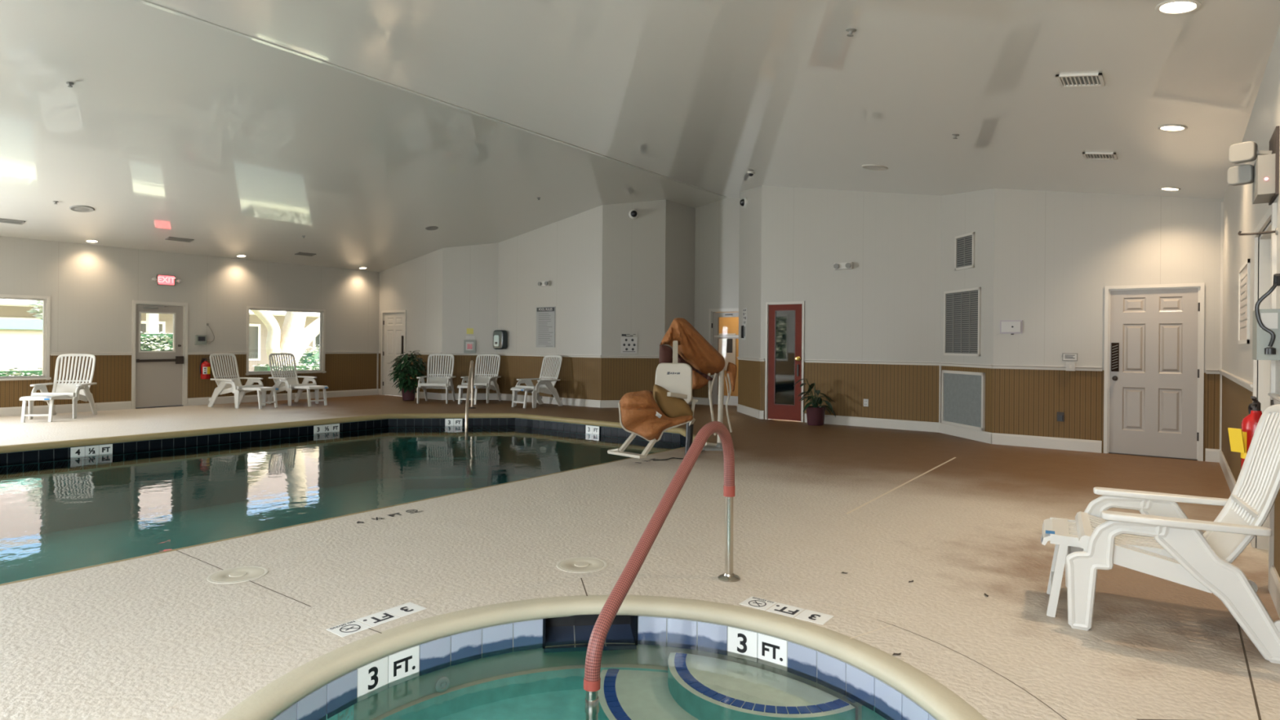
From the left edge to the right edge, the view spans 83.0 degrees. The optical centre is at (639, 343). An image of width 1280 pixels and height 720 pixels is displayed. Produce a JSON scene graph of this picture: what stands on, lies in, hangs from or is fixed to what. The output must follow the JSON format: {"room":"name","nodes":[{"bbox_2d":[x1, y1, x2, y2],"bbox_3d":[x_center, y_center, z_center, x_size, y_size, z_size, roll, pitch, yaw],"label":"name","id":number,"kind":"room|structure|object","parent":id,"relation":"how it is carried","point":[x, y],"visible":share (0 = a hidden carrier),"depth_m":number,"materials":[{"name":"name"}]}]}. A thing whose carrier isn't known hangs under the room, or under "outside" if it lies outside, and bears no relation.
{"room":"indoor swimming pool","nodes":[
{"label":"indoor swimming pool","id":0,"kind":"room"},
{"bbox_2d":[0,235,379,407],"bbox_3d":[-11.145,-0.311,11.700,0.140,3.052,15.550,0,0,36],"label":"wall","id":1,"kind":"structure","parent":0,"point":[92,289],"depth_m":14.33,"materials":[{"name":"grey paint"}]},
{"bbox_2d":[0,293,51,380],"bbox_3d":[-10.998,-0.108,11.833,0.140,1.460,2.160,0,0,36],"label":"window","id":2,"kind":"structure","parent":1,"relation":"in","point":[2,295],"depth_m":12.63,"materials":[{"name":"grey paint"}]},
{"bbox_2d":[131,300,188,408],"bbox_3d":[-9.324,0.203,14.057,0.250,2.055,0.960,0,0,36],"label":"door","id":3,"kind":"structure","parent":1,"relation":"in","point":[157,377],"depth_m":14.08,"materials":[{"name":"grey paint"}]},
{"bbox_2d":[151,274,182,285],"bbox_3d":[-9.217,-1.243,14.080,0.115,0.200,0.520,0,0,36],"label":"exit sign","id":4,"kind":"object","parent":1,"relation":"attached to","point":[166,280],"visible":1,"depth_m":14.08,"materials":[{"name":"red plastic"}]},
{"bbox_2d":[0,388,377,416],"bbox_3d":[-11.094,1.141,11.654,0.020,0.150,15.550,0,0,36],"label":"baseboard","id":5,"kind":"structure","parent":1,"relation":"attached to","point":[82,407],"depth_m":14.50,"materials":[{"name":"grey paint"}]},
{"bbox_2d":[199,357,210,378],"bbox_3d":[-8.782,0.485,14.618,0.182,0.441,0.182,0,0,-8],"label":"fire extinguisher","id":6,"kind":"object","parent":1,"relation":"attached to","point":[205,366],"visible":0.98,"depth_m":14.55,"materials":[{"name":"red metal"}]},
{"bbox_2d":[195,323,214,345],"bbox_3d":[-8.814,-0.200,14.670,0.075,0.440,0.358,0,0,36],"label":"wall telephone","id":7,"kind":"object","parent":1,"relation":"attached to","point":[200,340],"visible":1,"depth_m":14.59,"materials":[{"name":"grey plastic"}]},
{"bbox_2d":[245,306,326,375],"bbox_3d":[-7.855,-0.067,16.082,0.140,1.470,1.790,0,0,36],"label":"window","id":8,"kind":"structure","parent":1,"relation":"in","point":[248,308],"depth_m":16.25,"materials":[{"name":"grey paint"}]},
{"bbox_2d":[50,351,1279,404],"bbox_3d":[-3.669,0.232,8.002,16.289,0.054,18.502,0,0,36],"label":"trim","id":9,"kind":"structure","parent":1,"relation":"attached to","point":[1248,385],"depth_m":11.66,"materials":[{"name":"grey paint"}]},
{"bbox_2d":[0,417,684,583],"bbox_3d":[-4.411,1.883,7.948,6.444,1.080,11.374,0,0,36],"label":"pool water","id":10,"kind":"object","parent":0,"point":[55,522],"visible":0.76,"depth_m":10.61,"materials":[{"name":"liquid"}]},
{"bbox_2d":[70,444,112,458],"bbox_3d":[-7.215,1.411,9.522,0.013,0.140,0.456,0,0,36],"label":"depth marker","id":11,"kind":"object","parent":10,"relation":"attached to","point":[99,450],"visible":1,"depth_m":9.51,"materials":[{"name":"white tile"}]},
{"bbox_2d":[313,423,339,434],"bbox_3d":[-5.264,1.427,12.158,0.013,0.140,0.456,0,0,36],"label":"depth marker","id":12,"kind":"object","parent":10,"relation":"attached to","point":[325,428],"visible":1,"depth_m":12.14,"materials":[{"name":"white tile"}]},
{"bbox_2d":[0,426,683,479],"bbox_3d":[-4.408,1.598,7.948,6.440,0.150,11.370,0,0,36],"label":"trim","id":13,"kind":"structure","parent":10,"relation":"attached to","point":[474,433],"depth_m":11.23,"materials":[{"name":"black tile"}]},
{"bbox_2d":[0,417,685,466],"bbox_3d":[-4.407,1.439,7.948,6.448,0.157,11.378,0,0,36],"label":"tiles","id":14,"kind":"structure","parent":10,"relation":"attached to","point":[57,454],"depth_m":11.35,"materials":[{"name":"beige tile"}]},
{"bbox_2d":[0,413,708,586],"bbox_3d":[-4.406,1.315,7.948,6.534,0.090,11.464,0,0,36],"label":"trim","id":15,"kind":"structure","parent":10,"relation":"attached to","point":[106,440],"depth_m":10.66,"materials":[{"name":"concrete"}]},
{"bbox_2d":[444,418,462,425],"bbox_3d":[-3.421,1.443,13.288,0.307,0.140,0.013,0,0,-9],"label":"depth marker","id":16,"kind":"object","parent":10,"relation":"attached to","point":[447,421],"visible":0.98,"depth_m":13.28,"materials":[{"name":"white tile"}]},
{"bbox_2d":[228,424,682,446],"bbox_3d":[-4.411,1.980,7.948,6.438,0.985,11.368,0,0,36],"label":"trim","id":17,"kind":"object","parent":10,"relation":"in","point":[427,429],"visible":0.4,"depth_m":12.68,"materials":[{"name":"tile"}]},
{"bbox_2d":[586,425,599,435],"bbox_3d":[-0.808,1.465,12.324,0.296,0.140,0.013,0,0,36],"label":"depth marker","id":18,"kind":"object","parent":10,"relation":"attached to","point":[593,429],"visible":1,"depth_m":12.31,"materials":[{"name":"white tile"}]},
{"bbox_2d":[378,248,442,393],"bbox_3d":[-5.440,-0.474,17.239,2.440,3.476,0.140,0,0,36],"label":"wall","id":19,"kind":"structure","parent":0,"point":[415,286],"depth_m":16.95,"materials":[{"name":"grey paint"}]},
{"bbox_2d":[380,310,406,395],"bbox_3d":[-5.944,0.222,17.591,0.990,2.075,0.148,0,0,36],"label":"door","id":20,"kind":"structure","parent":19,"relation":"in","point":[393,326],"depth_m":17.64,"materials":[{"name":"grey paint"}]},
{"bbox_2d":[377,388,441,399],"bbox_3d":[-5.500,1.188,17.177,2.440,0.150,0.020,0,0,36],"label":"baseboard","id":21,"kind":"structure","parent":19,"relation":"attached to","point":[437,396],"depth_m":16.68,"materials":[{"name":"grey paint"}]},
{"bbox_2d":[441,243,498,393],"bbox_3d":[-3.895,-0.538,16.619,1.244,3.630,0.140,0,0,-9],"label":"wall","id":22,"kind":"structure","parent":0,"point":[469,273],"depth_m":16.55,"materials":[{"name":"grey paint"}]},
{"bbox_2d":[441,393,497,399],"bbox_3d":[-3.898,1.202,16.541,1.244,0.150,0.020,0,0,-9],"label":"baseboard","id":23,"kind":"structure","parent":22,"relation":"attached to","point":[479,396],"depth_m":16.56,"materials":[{"name":"grey paint"}]},
{"bbox_2d":[463,339,475,353],"bbox_3d":[-3.887,0.057,16.518,0.260,0.300,0.062,0,0,-8],"label":"alarm box","id":24,"kind":"object","parent":22,"relation":"attached to","point":[469,345],"visible":1,"depth_m":16.49,"materials":[{"name":"white plastic"}]},
{"bbox_2d":[497,204,602,399],"bbox_3d":[-1.983,-0.790,15.778,3.090,4.167,0.140,0,0,36],"label":"wall","id":25,"kind":"structure","parent":0,"point":[567,252],"depth_m":15.51,"materials":[{"name":"grey paint"}]},
{"bbox_2d":[493,329,507,349],"bbox_3d":[-3.188,-0.097,16.469,0.340,0.440,0.176,0,0,36],"label":"soap dispenser","id":26,"kind":"object","parent":25,"relation":"attached to","point":[500,336],"visible":1,"depth_m":16.39,"materials":[{"name":"grey plastic"}]},
{"bbox_2d":[536,306,555,347],"bbox_3d":[-2.054,-0.367,15.730,0.560,0.880,0.018,0,0,36],"label":"sign","id":27,"kind":"object","parent":25,"relation":"attached to","point":[545,316],"visible":1,"depth_m":15.72,"materials":[{"name":"grey"}]},
{"bbox_2d":[497,393,600,407],"bbox_3d":[-2.047,1.218,15.716,3.090,0.150,0.020,0,0,36],"label":"baseboard","id":28,"kind":"structure","parent":25,"relation":"attached to","point":[549,400],"depth_m":15.40,"materials":[{"name":"grey paint"}]},
{"bbox_2d":[326,642,886,719],"bbox_3d":[-0.121,1.839,2.434,2.486,0.640,2.486,0,0,36],"label":"water","id":29,"kind":"object","parent":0,"point":[534,684],"visible":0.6,"depth_m":3.48,"materials":[{"name":"liquid"}]},
{"bbox_2d":[435,676,449,693],"bbox_3d":[-0.919,1.587,3.369,0.072,0.072,0.012,0,0,-41],"label":"jet","id":30,"kind":"object","parent":29,"relation":"attached to","point":[442,685],"visible":1,"depth_m":3.37,"materials":[{"name":"white plastic"}]},
{"bbox_2d":[272,615,936,719],"bbox_3d":[-0.118,1.450,2.434,2.504,0.147,2.501,0,0,36],"label":"tiles","id":31,"kind":"structure","parent":29,"relation":"on","point":[368,680],"depth_m":3.33,"materials":[{"name":"blue tile"}]},
{"bbox_2d":[542,614,637,653],"bbox_3d":[-0.264,1.455,3.784,0.477,0.175,0.300,0,0,-6],"label":"throat","id":32,"kind":"object","parent":31,"relation":"attached to","point":[573,629],"visible":0.63,"depth_m":3.78,"materials":[{"name":"black plastic"}]},
{"bbox_2d":[597,668,698,719],"bbox_3d":[0.367,1.904,3.130,1.522,0.519,0.768,0,0,36],"label":"step","id":33,"kind":"structure","parent":29,"relation":"in","point":[623,694],"depth_m":3.36,"materials":[{"name":"paint"}]},
{"bbox_2d":[667,652,855,719],"bbox_3d":[0.467,1.855,3.268,0.936,0.619,0.428,0,0,36],"label":"step","id":34,"kind":"structure","parent":29,"relation":"in","point":[705,687],"depth_m":3.21,"materials":[{"name":"paint"}]},
{"bbox_2d":[600,199,666,399],"bbox_3d":[-0.142,-0.856,14.970,1.315,4.329,0.140,0,0,-9],"label":"wall","id":35,"kind":"structure","parent":0,"point":[633,270],"depth_m":14.90,"materials":[{"name":"grey paint"}]},
{"bbox_2d":[600,400,620,408],"bbox_3d":[-0.148,1.234,14.893,1.315,0.150,0.020,0,0,-9],"label":"baseboard","id":36,"kind":"structure","parent":35,"relation":"attached to","point":[604,403],"depth_m":14.81,"materials":[{"name":"grey paint"}]},
{"bbox_2d":[620,333,637,353],"bbox_3d":[-0.225,-0.012,14.881,0.340,0.400,0.013,0,0,-9],"label":"safety sign","id":37,"kind":"object","parent":35,"relation":"attached to","point":[628,341],"visible":1,"depth_m":14.88,"materials":[{"name":"white plastic"}]},
{"bbox_2d":[0,395,1279,719],"bbox_3d":[-3.683,1.279,7.995,16.485,0.001,18.716,0,0,36],"label":"floor","id":38,"kind":"structure","parent":0,"point":[148,637],"depth_m":4.12,"materials":[{"name":"beige concrete"}]},
{"bbox_2d":[19,353,97,422],"bbox_3d":[-9.632,0.700,11.963,0.757,1.062,1.362,0,0,-15],"label":"lounge chair","id":39,"kind":"object","parent":38,"relation":"on","point":[76,391],"visible":1,"depth_m":12.35,"materials":[{"name":"white plastic"}]},
{"bbox_2d":[207,566,268,583],"bbox_3d":[-2.245,1.287,4.042,0.300,0.007,0.300,0,0,36],"label":"lid","id":40,"kind":"object","parent":38,"relation":"on","point":[241,574],"visible":1,"depth_m":4.03,"materials":[{"name":"beige plastic"}]},
{"bbox_2d":[207,352,279,408],"bbox_3d":[-7.792,0.716,14.288,1.342,1.062,0.757,0,0,21],"label":"lounge chair","id":41,"kind":"object","parent":38,"relation":"on","point":[225,385],"visible":1,"depth_m":14.27,"materials":[{"name":"white plastic"}]},
{"bbox_2d":[266,352,328,406],"bbox_3d":[-7.040,0.722,14.957,1.342,1.062,0.757,0,0,31],"label":"lounge chair","id":42,"kind":"object","parent":38,"relation":"on","point":[287,384],"visible":0.97,"depth_m":15.09,"materials":[{"name":"white plastic"}]},
{"bbox_2d":[326,602,426,636],"bbox_3d":[-1.237,1.297,3.420,0.136,0.003,0.444,0,0,38],"label":"depth marker","id":43,"kind":"object","parent":38,"relation":"on","point":[381,617],"visible":1,"depth_m":3.40,"materials":[{"name":"white tile"}]},
{"bbox_2d":[389,350,430,400],"bbox_3d":[-5.174,0.704,16.199,0.897,1.125,0.921,0,0,36],"label":"potted plant","id":44,"kind":"object","parent":38,"relation":"on","point":[400,371],"visible":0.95,"depth_m":16.04,"materials":[{"name":"green plant"}]},
{"bbox_2d":[416,353,455,404],"bbox_3d":[-4.436,0.745,15.810,0.736,1.062,0.872,0,0,-2],"label":"lounge chair","id":45,"kind":"object","parent":38,"relation":"on","point":[433,382],"visible":1,"depth_m":16.06,"materials":[{"name":"white plastic"}]},
{"bbox_2d":[464,360,475,439],"bbox_3d":[-3.193,1.013,13.657,0.149,1.381,1.682,0,0,-11],"label":"pool handrail","id":46,"kind":"object","parent":38,"relation":"on","point":[470,383],"visible":1,"depth_m":13.48,"materials":[{"name":"silver metal"}]},
{"bbox_2d":[457,353,501,404],"bbox_3d":[-3.546,0.752,15.863,0.755,1.062,1.242,0,0,10],"label":"lounge chair","id":47,"kind":"object","parent":38,"relation":"on","point":[487,382],"visible":0.94,"depth_m":16.25,"materials":[{"name":"white plastic"}]},
{"bbox_2d":[510,355,562,408],"bbox_3d":[-2.154,0.764,14.999,0.745,1.062,1.015,0,0,41],"label":"lounge chair","id":48,"kind":"object","parent":38,"relation":"on","point":[544,384],"visible":1,"depth_m":15.03,"materials":[{"name":"white plastic"}]},
{"bbox_2d":[556,556,607,573],"bbox_3d":[-0.343,1.303,4.276,0.300,0.007,0.300,0,0,36],"label":"lid","id":49,"kind":"object","parent":38,"relation":"on","point":[581,564],"visible":1,"depth_m":4.26,"materials":[{"name":"beige plastic"}]},
{"bbox_2d":[217,595,986,719],"bbox_3d":[-0.117,1.343,2.434,2.684,0.072,2.684,0,0,36],"label":"trim","id":50,"kind":"structure","parent":38,"relation":"attached to","point":[268,702],"depth_m":3.23,"materials":[{"name":"concrete"}]},
{"bbox_2d":[583,421,740,719],"bbox_3d":[0.178,1.110,3.427,0.126,1.403,1.528,0,0,27],"label":"handrail","id":51,"kind":"object","parent":38,"relation":"on","point":[592,679],"visible":1,"depth_m":3.22,"materials":[{"name":"red rubber"}]},
{"bbox_2d":[607,340,734,458],"bbox_3d":[0.520,0.638,8.498,0.655,1.371,2.094,0,0,40],"label":"lift","id":52,"kind":"object","parent":38,"relation":"on","point":[675,377],"visible":0.81,"depth_m":8.11,"materials":[{"name":"beige plastic"}]},
{"bbox_2d":[617,383,693,441],"bbox_3d":[0.179,0.752,7.901,0.827,0.613,0.602,0,0,0],"label":"seat cover","id":53,"kind":"object","parent":52,"relation":"on","point":[642,415],"visible":0.97,"depth_m":7.74,"materials":[{"name":"orange fabric"}]},
{"bbox_2d":[658,317,737,391],"bbox_3d":[0.682,0.146,8.992,0.626,0.934,1.161,0,0,32],"label":"cover","id":54,"kind":"object","parent":52,"relation":"on","point":[693,348],"visible":0.94,"depth_m":8.77,"materials":[{"name":"orange fabric"}]},
{"bbox_2d":[176,457,1261,719],"bbox_3d":[0.940,1.317,5.267,5.244,0.001,8.621,0,0,36],"label":"trim","id":55,"kind":"structure","parent":38,"relation":"on","point":[876,498],"depth_m":3.37,"materials":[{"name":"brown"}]},
{"bbox_2d":[739,596,833,624],"bbox_3d":[0.720,1.314,3.577,0.444,0.003,0.136,0,0,36],"label":"depth marker","id":56,"kind":"object","parent":38,"relation":"on","point":[820,618],"visible":1,"depth_m":3.57,"materials":[{"name":"white tile"}]},
{"bbox_2d":[793,378,835,426],"bbox_3d":[2.893,0.953,11.838,0.693,0.763,0.641,0,0,36],"label":"potted plant","id":57,"kind":"object","parent":38,"relation":"on","point":[815,413],"visible":1,"depth_m":11.83,"materials":[{"name":"green plant"}]},
{"bbox_2d":[1040,404,1279,663],"bbox_3d":[2.485,0.803,3.471,0.978,1.062,0.742,0,0,29],"label":"lounge chair","id":58,"kind":"object","parent":38,"relation":"on","point":[1161,541],"visible":1,"depth_m":3.30,"materials":[{"name":"white plastic"}]},
{"bbox_2d":[0,0,1279,271],"bbox_3d":[-3.647,-2.520,8.001,16.685,1.603,18.900,0,0,36],"label":"ceiling","id":59,"kind":"structure","parent":0,"point":[706,95],"depth_m":7.83,"materials":[{"name":"grey paint"}]},
{"bbox_2d":[69,205,94,212],"bbox_3d":[-8.810,-2.134,11.421,0.315,0.069,0.318,0,0,43],"label":"ceiling speaker","id":60,"kind":"object","parent":59,"relation":"attached to","point":[76,208],"visible":1,"depth_m":11.40,"materials":[{"name":"grey plastic"}]},
{"bbox_2d":[133,0,726,197],"bbox_3d":[-3.665,-3.161,7.956,0.060,0.012,18.400,0,0,36],"label":"trim","id":61,"kind":"structure","parent":59,"relation":"attached to","point":[144,2],"depth_m":8.63,"materials":[{"name":"grey"}]},
{"bbox_2d":[862,164,888,170],"bbox_3d":[3.098,-2.327,9.540,0.334,0.072,0.338,0,0,30],"label":"ceiling speaker","id":62,"kind":"object","parent":59,"relation":"attached to","point":[874,167],"visible":1,"depth_m":9.51,"materials":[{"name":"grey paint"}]},
{"bbox_2d":[1055,72,1105,87],"bbox_3d":[3.112,-1.865,5.111,0.279,0.066,0.260,0,0,36],"label":"ceiling vent","id":63,"kind":"object","parent":59,"relation":"in","point":[1077,79],"visible":1,"depth_m":5.10,"materials":[{"name":"grey metal"}]},
{"bbox_2d":[1082,151,1117,159],"bbox_3d":[4.557,-1.863,7.164,0.279,0.066,0.260,0,0,36],"label":"ceiling vent","id":64,"kind":"object","parent":59,"relation":"in","point":[1103,156],"visible":1,"depth_m":7.15,"materials":[{"name":"grey metal"}]},
{"bbox_2d":[1157,124,1186,131],"bbox_3d":[4.350,-1.777,5.911,0.196,0.069,0.199,0,0,31],"label":"recessed light","id":65,"kind":"object","parent":59,"relation":"in","point":[1165,127],"visible":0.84,"depth_m":5.90,"materials":[{"name":"beige"}]},
{"bbox_2d":[1155,0,1201,14],"bbox_3d":[2.828,-1.785,3.803,0.196,0.069,0.199,0,0,31],"label":"recessed light","id":66,"kind":"object","parent":59,"relation":"in","point":[1171,6],"visible":0.99,"depth_m":3.80,"materials":[{"name":"grey paint"}]},
{"bbox_2d":[664,200,695,397],"bbox_3d":[0.801,-0.848,15.498,0.140,4.329,1.140,0,0,36],"label":"wall","id":67,"kind":"structure","parent":0,"point":[680,220],"depth_m":15.43,"materials":[{"name":"grey paint"}]},
{"bbox_2d":[693,197,739,398],"bbox_3d":[1.886,-0.909,15.492,1.610,4.470,0.140,0,0,36],"label":"wall","id":68,"kind":"structure","parent":0,"point":[717,224],"depth_m":15.60,"materials":[{"name":"grey paint"}]},
{"bbox_2d":[708,307,738,405],"bbox_3d":[1.920,0.284,15.441,0.970,2.085,0.148,0,0,36],"label":"door frame","id":69,"kind":"structure","parent":68,"relation":"in","point":[714,314],"depth_m":15.60,"materials":[{"name":"grey paint"}]},
{"bbox_2d":[714,311,738,406],"bbox_3d":[1.980,0.077,16.479,3.200,2.700,1.550,0,0,36],"label":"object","id":70,"kind":"object","parent":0,"point":[726,325],"depth_m":17.18,"materials":[{"name":"brown"}]},
{"bbox_2d":[719,333,736,370],"bbox_3d":[2.000,0.187,17.264,0.640,0.880,0.024,0,0,36],"label":"framed notice","id":71,"kind":"object","parent":70,"relation":"attached to","point":[726,346],"visible":0.54,"depth_m":17.19,"materials":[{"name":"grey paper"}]},
{"bbox_2d":[737,186,761,410],"bbox_3d":[2.115,-0.838,13.542,0.140,4.331,1.386,0,0,-8],"label":"wall","id":72,"kind":"structure","parent":0,"point":[750,217],"depth_m":13.46,"materials":[{"name":"grey paint"}]},
{"bbox_2d":[737,404,759,418],"bbox_3d":[2.020,1.252,13.530,0.020,0.150,1.386,0,0,-9],"label":"baseboard","id":73,"kind":"structure","parent":72,"relation":"attached to","point":[748,411],"depth_m":13.48,"materials":[{"name":"grey paint"}]},
{"bbox_2d":[760,185,942,422],"bbox_3d":[3.411,-0.741,11.998,3.040,4.160,0.140,0,0,36],"label":"wall","id":74,"kind":"structure","parent":0,"point":[886,307],"depth_m":11.76,"materials":[{"name":"grey paint"}]},
{"bbox_2d":[764,301,804,422],"bbox_3d":[2.530,0.299,12.594,0.720,2.065,0.200,0,0,36],"label":"door frame","id":75,"kind":"structure","parent":74,"relation":"in","point":[784,321],"depth_m":12.58,"materials":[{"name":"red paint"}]},
{"bbox_2d":[376,201,1223,449],"bbox_3d":[0.386,-0.262,13.484,16.290,2.850,0.970,0,0,36],"label":"trim","id":76,"kind":"structure","parent":74,"relation":"attached to","point":[1222,203],"depth_m":8.33,"materials":[{"name":"grey paint"}]},
{"bbox_2d":[833,262,853,270],"bbox_3d":[3.343,-1.284,11.900,0.300,0.105,0.105,0,0,36],"label":"emergency light","id":77,"kind":"object","parent":74,"relation":"attached to","point":[847,265],"visible":1,"depth_m":11.88,"materials":[{"name":"grey plastic"}]},
{"bbox_2d":[759,410,939,432],"bbox_3d":[3.348,1.264,11.935,3.040,0.150,0.020,0,0,36],"label":"baseboard","id":78,"kind":"structure","parent":74,"relation":"attached to","point":[925,426],"depth_m":11.56,"materials":[{"name":"grey paint"}]},
{"bbox_2d":[940,188,994,432],"bbox_3d":[4.752,-0.465,10.419,0.140,3.631,1.273,0,0,-8],"label":"wall","id":79,"kind":"structure","parent":0,"point":[962,213],"depth_m":10.17,"materials":[{"name":"grey paint"}]},
{"bbox_2d":[943,287,981,355],"bbox_3d":[4.660,-0.310,10.482,0.023,0.960,0.880,0,0,-8],"label":"air vent","id":80,"kind":"object","parent":79,"relation":"in","point":[962,308],"visible":1,"depth_m":10.46,"materials":[{"name":"white metal"}]},
{"bbox_2d":[941,369,985,431],"bbox_3d":[4.652,0.795,10.442,0.031,0.800,1.020,0,0,-9],"label":"panel","id":81,"kind":"object","parent":79,"relation":"attached to","point":[962,393],"visible":1,"depth_m":10.41,"materials":[{"name":"grey paint"}]},
{"bbox_2d":[954,231,974,271],"bbox_3d":[4.677,-1.330,10.423,0.023,0.500,0.460,0,0,-8],"label":"air vent","id":82,"kind":"object","parent":79,"relation":"in","point":[964,250],"visible":1,"depth_m":10.42,"materials":[{"name":"white metal"}]},
{"bbox_2d":[938,422,991,444],"bbox_3d":[4.660,1.275,10.407,0.020,0.150,1.273,0,0,-9],"label":"baseboard","id":83,"kind":"structure","parent":79,"relation":"attached to","point":[962,432],"depth_m":10.34,"materials":[{"name":"grey paint"}]},
{"bbox_2d":[992,188,1223,461],"bbox_3d":[5.789,-0.378,9.117,2.415,3.475,0.140,0,0,36],"label":"wall","id":84,"kind":"structure","parent":0,"point":[1055,253],"depth_m":9.20,"materials":[{"name":"grey paint"}]},
{"bbox_2d":[1000,320,1022,334],"bbox_3d":[4.942,-0.221,9.635,0.270,0.195,0.034,0,0,36],"label":"thermostat","id":85,"kind":"object","parent":84,"relation":"attached to","point":[1006,326],"visible":1,"depth_m":9.62,"materials":[{"name":"grey plastic"}]},
{"bbox_2d":[1062,352,1077,360],"bbox_3d":[5.491,0.167,9.238,0.170,0.100,0.014,0,0,36],"label":"sign","id":86,"kind":"object","parent":84,"relation":"attached to","point":[1065,357],"visible":1,"depth_m":9.23,"materials":[{"name":"grey plastic"}]},
{"bbox_2d":[991,432,1219,462],"bbox_3d":[5.728,1.284,9.054,2.415,0.150,0.020,0,0,36],"label":"baseboard","id":87,"kind":"structure","parent":84,"relation":"attached to","point":[1049,442],"depth_m":9.32,"materials":[{"name":"grey paint"}]},
{"bbox_2d":[1103,282,1204,461],"bbox_3d":[6.209,0.323,8.764,0.980,2.080,0.180,0,0,36],"label":"door","id":88,"kind":"structure","parent":84,"relation":"in","point":[1153,376],"depth_m":8.73,"materials":[{"name":"grey paint"}]},
{"bbox_2d":[1221,25,1279,577],"bbox_3d":[2.817,-0.193,2.955,0.140,3.054,13.300,0,0,36],"label":"wall","id":89,"kind":"structure","parent":0,"point":[1240,214],"depth_m":5.79,"materials":[{"name":"grey paint"}]},
{"bbox_2d":[1238,258,1250,344],"bbox_3d":[4.719,-0.310,5.654,0.014,0.620,0.940,0,0,36],"label":"framed sign","id":90,"kind":"object","parent":89,"relation":"attached to","point":[1244,271],"visible":1,"depth_m":5.61,"materials":[{"name":"beige"}]},
{"bbox_2d":[1219,449,1279,618],"bbox_3d":[2.742,1.258,3.002,0.020,0.150,13.300,0,0,36],"label":"baseboard","id":91,"kind":"structure","parent":89,"relation":"attached to","point":[1274,579],"depth_m":3.85,"materials":[{"name":"grey paint"}]},
{"bbox_2d":[1227,395,1274,469],"bbox_3d":[3.295,0.498,3.874,0.196,0.441,0.155,0,0,-22],"label":"fire extinguisher","id":92,"kind":"object","parent":89,"relation":"attached to","point":[1240,439],"visible":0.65,"depth_m":3.88,"materials":[{"name":"red metal"}]},
{"bbox_2d":[1226,125,1279,204],"bbox_3d":[3.400,-0.971,4.021,0.202,0.360,0.360,0,0,36],"label":"emergency light","id":93,"kind":"object","parent":89,"relation":"attached to","point":[1264,175],"visible":1,"depth_m":3.96,"materials":[{"name":"grey plastic"}]},
{"bbox_2d":[1238,227,1278,235],"bbox_3d":[3.345,-0.603,3.918,0.046,0.043,0.174,0,0,-40],"label":"wall hook","id":94,"kind":"object","parent":89,"relation":"attached to","point":[1276,231],"visible":1,"depth_m":3.89,"materials":[{"name":"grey metal"}]},
{"bbox_2d":[1251,202,1276,591],"bbox_3d":[3.807,0.292,4.322,0.148,2.100,1.140,0,0,36],"label":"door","id":95,"kind":"structure","parent":89,"relation":"in","point":[1267,242],"depth_m":4.73,"materials":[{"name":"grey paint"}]},
{"bbox_2d":[1252,273,1279,359],"bbox_3d":[3.264,-0.136,3.770,0.110,0.437,0.338,0,0,36],"label":"control box","id":96,"kind":"object","parent":89,"relation":"attached to","point":[1265,322],"visible":1,"depth_m":3.67,"materials":[{"name":"white plastic"}]},
{"label":"outside","id":97,"kind":"structure","parent":0,"visible":0},
{"bbox_3d":[-7.408,1.357,30.353,72.000,0.180,100.000,0,0,36],"label":"lawn","id":98,"kind":"structure","parent":97,"visible":0},
{"bbox_2d":[0,318,42,370],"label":"window","id":99,"kind":"structure","parent":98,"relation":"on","point":[20,340],"depth_m":17.52,"materials":[{"name":"clear glass"}]},
{"bbox_2d":[0,366,42,376],"bbox_3d":[-13.264,0.858,15.036,1.033,0.760,3.899,0,0,36],"label":"hedge","id":100,"kind":"object","parent":98,"relation":"on","point":[22,371],"visible":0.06,"depth_m":15.07,"materials":[{"name":"green plant"}]},
{"bbox_2d":[26,300,43,319],"bbox_3d":[-15.739,-0.281,19.564,1.346,2.974,1.303,0,0,-14],"label":"tree","id":101,"kind":"object","parent":98,"relation":"on","point":[39,315],"visible":0.09,"depth_m":19.17,"materials":[{"name":"green plant"}]},
{"bbox_2d":[140,330,173,351],"bbox_3d":[-12.049,0.454,18.186,1.027,1.575,2.111,0,0,36],"label":"hedge","id":102,"kind":"object","parent":98,"relation":"on","point":[148,342],"visible":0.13,"depth_m":17.79,"materials":[{"name":"green plant"}]},
{"bbox_2d":[0,298,319,371],"bbox_3d":[-12.063,-0.973,34.963,6.000,4.400,70.150,0,0,36],"label":"building","id":103,"kind":"structure","parent":98,"relation":"on","point":[9,308],"depth_m":26.47,"materials":[{"name":"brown paint"}]},
{"bbox_2d":[250,310,319,365],"bbox_3d":[-10.270,-2.120,22.551,5.371,6.733,6.517,0,0,36],"label":"archway","id":104,"kind":"object","parent":98,"relation":"on","point":[294,339],"visible":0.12,"depth_m":22.06,"materials":[{"name":"white"}]},
{"bbox_2d":[253,362,319,371],"bbox_3d":[-8.720,0.896,20.500,1.016,0.751,4.125,0,0,36],"label":"hedge","id":105,"kind":"object","parent":98,"relation":"on","point":[313,366],"visible":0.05,"depth_m":19.31,"materials":[{"name":"green plant"}]},
{"bbox_2d":[297,344,319,364],"bbox_3d":[-12.002,0.612,26.644,1.605,1.206,1.816,0,0,36],"label":"shrub","id":106,"kind":"object","parent":98,"relation":"on","point":[309,357],"visible":0.27,"depth_m":26.16,"materials":[{"name":"green plant"}]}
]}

